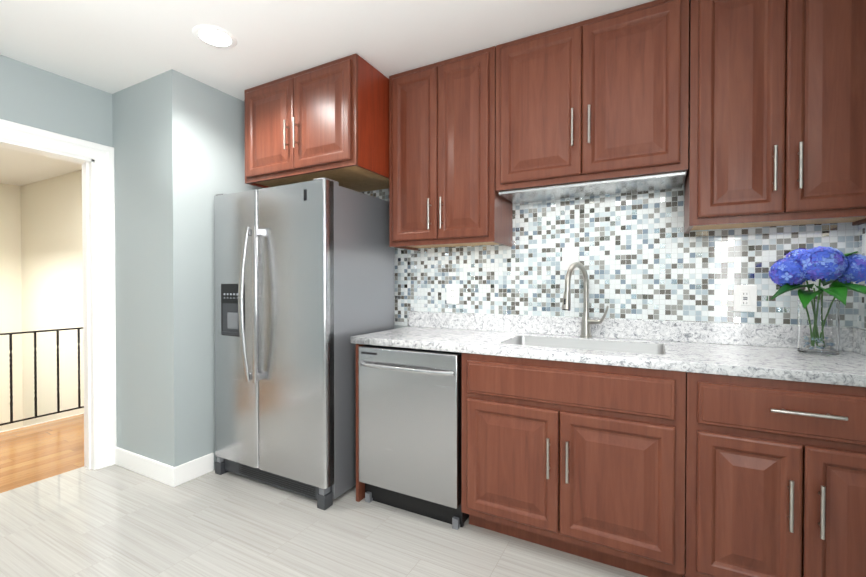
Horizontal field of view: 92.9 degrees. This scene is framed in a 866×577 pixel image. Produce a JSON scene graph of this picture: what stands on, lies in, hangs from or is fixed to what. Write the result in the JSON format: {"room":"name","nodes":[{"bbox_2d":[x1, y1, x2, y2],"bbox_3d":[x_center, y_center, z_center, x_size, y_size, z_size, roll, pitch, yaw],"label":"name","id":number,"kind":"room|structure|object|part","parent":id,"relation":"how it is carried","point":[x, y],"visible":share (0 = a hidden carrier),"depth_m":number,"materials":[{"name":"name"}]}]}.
{"room":"kitchen","nodes":[
{"label":"kitchen","id":0,"kind":"room"},
{"bbox_2d":[0,183,22,431],"bbox_3d":[-6.407,0.632,3.425,0.100,3.870,4.390,0,1,28],"label":"wall","id":1,"kind":"structure","parent":0,"point":[10,269],"depth_m":5.24,"materials":[{"name":"beige paint"}]},
{"bbox_2d":[21,170,83,426],"bbox_3d":[-3.628,0.621,4.492,4.010,3.870,0.100,0,1,28],"label":"wall","id":2,"kind":"structure","parent":0,"point":[51,254],"depth_m":4.92,"materials":[{"name":"beige paint"}]},
{"bbox_2d":[2,413,82,431],"bbox_3d":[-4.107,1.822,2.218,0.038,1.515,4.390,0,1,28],"label":"baseboard","id":3,"kind":"structure","parent":2,"relation":"attached to","point":[42,422],"depth_m":3.55,"materials":[{"name":"white"}]},
{"bbox_2d":[0,55,112,146],"bbox_3d":[-3.038,-0.045,1.190,0.120,2.470,3.610,0,1,28],"label":"wall","id":4,"kind":"structure","parent":0,"point":[35,97],"depth_m":2.47,"materials":[{"name":"grey paint"}]},
{"bbox_2d":[0,119,116,469],"bbox_3d":[-2.443,0.123,2.291,0.151,2.110,1.110,0,1,28],"label":"door frame","id":5,"kind":"structure","parent":4,"relation":"attached to","point":[96,160],"depth_m":2.67,"materials":[{"name":"white wood"}]},
{"bbox_2d":[112,69,261,468],"bbox_3d":[-1.637,-0.065,3.106,0.800,2.470,1.090,0,1,28],"label":"wall","id":6,"kind":"structure","parent":0,"point":[179,149],"depth_m":2.57,"materials":[{"name":"grey paint"}]},
{"bbox_2d":[115,447,178,486],"bbox_3d":[-1.835,1.118,2.601,0.694,0.115,0.017,0,1,28],"label":"baseboard","id":7,"kind":"structure","parent":6,"relation":"attached to","point":[169,475],"depth_m":2.56,"materials":[{"name":"white wood"}]},
{"bbox_2d":[0,413,647,576],"bbox_3d":[-1.586,1.217,1.049,5.550,0.050,4.700,0,1,28],"label":"floor","id":8,"kind":"structure","parent":0,"point":[115,520],"depth_m":1.99,"materials":[{"name":"tile"}]},
{"bbox_2d":[0,327,83,425],"bbox_3d":[-3.661,0.768,2.926,0.070,0.807,2.680,0,1,28],"label":"stair railing","id":9,"kind":"object","parent":8,"relation":"on","point":[35,378],"visible":0.65,"depth_m":3.48,"materials":[{"name":"black metal"}]},
{"bbox_2d":[214,177,393,509],"bbox_3d":[-0.838,0.290,2.656,0.927,1.769,0.744,0,1,28],"label":"fridge","id":10,"kind":"object","parent":8,"relation":"on","point":[304,281],"visible":0.96,"depth_m":2.35,"materials":[{"name":"grey metal"}]},
{"bbox_2d":[356,344,468,529],"bbox_3d":[-0.023,0.740,2.369,0.626,0.876,0.682,0,1,28],"label":"dishwasher","id":11,"kind":"object","parent":8,"relation":"on","point":[410,429],"depth_m":2.09,"materials":[{"name":"silver metal"}]},
{"bbox_3d":[-0.274,0.738,2.542,0.020,0.876,0.614,0,1,28],"label":"dishwasher end panel","id":12,"kind":"part","parent":11,"relation":"part of","materials":[{"name":"silver metal"}]},
{"bbox_2d":[461,353,685,576],"bbox_3d":[0.673,0.744,2.008,0.918,0.876,0.670,0,1,28],"label":"base cabinet","id":13,"kind":"object","parent":8,"relation":"on","point":[585,460],"visible":0.98,"depth_m":1.72,"materials":[{"name":"brown wood"}]},
{"bbox_2d":[351,326,865,386],"bbox_3d":[0.686,0.286,2.020,2.245,0.038,0.630,0,1,28],"label":"countertop","id":14,"kind":"structure","parent":13,"relation":"on","point":[846,368],"depth_m":1.71,"materials":[{"name":"stone"}]},
{"bbox_2d":[502,336,664,354],"bbox_3d":[0.724,0.395,2.012,0.780,0.247,0.440,0,1,28],"label":"sink bowl","id":15,"kind":"object","parent":14,"relation":"in","point":[635,347],"visible":0.27,"depth_m":2.16,"materials":[{"name":"silver metal"}]},
{"bbox_2d":[562,262,608,337],"bbox_3d":[0.794,0.064,2.132,0.207,0.403,0.268,0,1,28],"label":"faucet","id":16,"kind":"object","parent":14,"relation":"on","point":[587,321],"visible":1,"depth_m":2.20,"materials":[{"name":"silver metal"}]},
{"bbox_2d":[769,246,865,355],"bbox_3d":[1.570,0.049,1.662,0.349,0.442,0.284,0,1,28],"label":"vase","id":17,"kind":"object","parent":14,"relation":"on","point":[818,333],"visible":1,"depth_m":1.65,"materials":[{"name":"clear glass"}]},
{"bbox_2d":[683,372,865,576],"bbox_3d":[1.376,0.747,1.635,0.666,0.876,0.670,0,1,28],"label":"base cabinet","id":18,"kind":"object","parent":8,"relation":"on","point":[775,478],"visible":0.98,"depth_m":1.41,"materials":[{"name":"brown wood"}]},
{"bbox_2d":[0,0,654,185],"bbox_3d":[-2.780,-1.309,1.600,8.200,0.050,4.800,0,1,28],"label":"ceiling","id":19,"kind":"structure","parent":0,"point":[111,46],"depth_m":2.09,"materials":[{"name":"white paint"}]},
{"bbox_2d":[192,25,236,48],"bbox_3d":[-1.117,-1.286,2.110,0.204,0.006,0.204,0,1,28],"label":"recessed light","id":20,"kind":"object","parent":19,"relation":"in","point":[215,36],"visible":1,"depth_m":2.10,"materials":[{"name":"white plastic"}]},
{"bbox_2d":[365,188,408,328],"bbox_3d":[0.446,-0.059,2.562,3.390,2.470,0.100,0,1,28],"label":"wall","id":21,"kind":"structure","parent":0,"point":[397,326],"depth_m":2.88,"materials":[{"name":"grey paint"}]},
{"bbox_2d":[245,54,388,191],"bbox_3d":[-0.694,-0.989,2.715,0.913,0.606,0.670,0,1,28],"label":"upper cabinet","id":22,"kind":"object","parent":21,"relation":"attached to","point":[329,120],"visible":0.96,"depth_m":2.43,"materials":[{"name":"brown wood"}]},
{"bbox_2d":[389,46,512,250],"bbox_3d":[0.093,-0.771,2.463,0.672,1.036,0.380,0,1,28],"label":"upper cabinet","id":23,"kind":"object","parent":21,"relation":"attached to","point":[443,192],"visible":0.96,"depth_m":2.31,"materials":[{"name":"brown wood"}]},
{"bbox_2d":[496,0,688,203],"bbox_3d":[0.781,-0.893,2.098,0.872,0.784,0.380,0,1,28],"label":"upper cabinet","id":24,"kind":"object","parent":21,"relation":"attached to","point":[604,97],"depth_m":1.94,"materials":[{"name":"brown wood"}]},
{"bbox_3d":[0.799,-0.510,2.136,0.859,0.017,0.298,0,1,28],"label":"under-cabinet range hood panel","id":25,"kind":"part","parent":24,"relation":"part of","materials":[{"name":"silver metal"}]},
{"bbox_2d":[361,183,857,327],"bbox_3d":[0.378,-0.219,2.538,3.289,0.960,0.004,0,1,28],"label":"mosaic","id":26,"kind":"object","parent":21,"relation":"attached to","point":[642,256],"visible":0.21,"depth_m":2.20,"materials":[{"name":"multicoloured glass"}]},
{"bbox_2d":[446,284,458,303],"bbox_3d":[0.127,0.035,2.665,0.090,0.128,0.010,0,1,28],"label":"duplex electrical outlet","id":27,"kind":"object","parent":26,"relation":"attached to","point":[452,293],"visible":1,"depth_m":2.66,"materials":[{"name":"white plastic"}]},
{"bbox_2d":[562,247,578,269],"bbox_3d":[0.774,-0.167,2.319,0.090,0.128,0.010,0,1,28],"label":"rocker light switch","id":28,"kind":"object","parent":26,"relation":"attached to","point":[570,256],"visible":0.92,"depth_m":2.32,"materials":[{"name":"white plastic"}]},
{"bbox_2d":[733,285,756,311],"bbox_3d":[1.479,0.047,1.949,0.090,0.128,0.009,0,1,28],"label":"outlet","id":29,"kind":"object","parent":26,"relation":"attached to","point":[744,298],"visible":1,"depth_m":1.95,"materials":[{"name":"white plastic"}]},
{"bbox_2d":[408,311,865,355],"bbox_3d":[0.687,0.216,2.021,2.246,0.102,0.626,0,1,28],"label":"backsplash","id":30,"kind":"structure","parent":21,"relation":"attached to","point":[853,339],"depth_m":2.13,"materials":[{"name":"white stone"}]},
{"bbox_2d":[684,0,865,233],"bbox_3d":[1.453,-0.776,1.742,0.638,1.011,0.380,0,1,28],"label":"upper cabinet","id":31,"kind":"object","parent":21,"relation":"attached to","point":[777,115],"visible":1,"depth_m":1.63,"materials":[{"name":"brown wood"}]},
{"bbox_3d":[0.798,-0.030,-0.285,0.100,2.470,4.600,0,1,28],"label":"wall","id":32,"kind":"structure","parent":0,"visible":0},
{"bbox_2d":[857,223,865,328],"bbox_3d":[1.674,-0.006,1.478,0.004,0.554,0.656,0,1,28],"label":"wall","id":33,"kind":"structure","parent":32,"relation":"attached to","point":[861,311],"depth_m":1.74,"materials":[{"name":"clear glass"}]}
]}

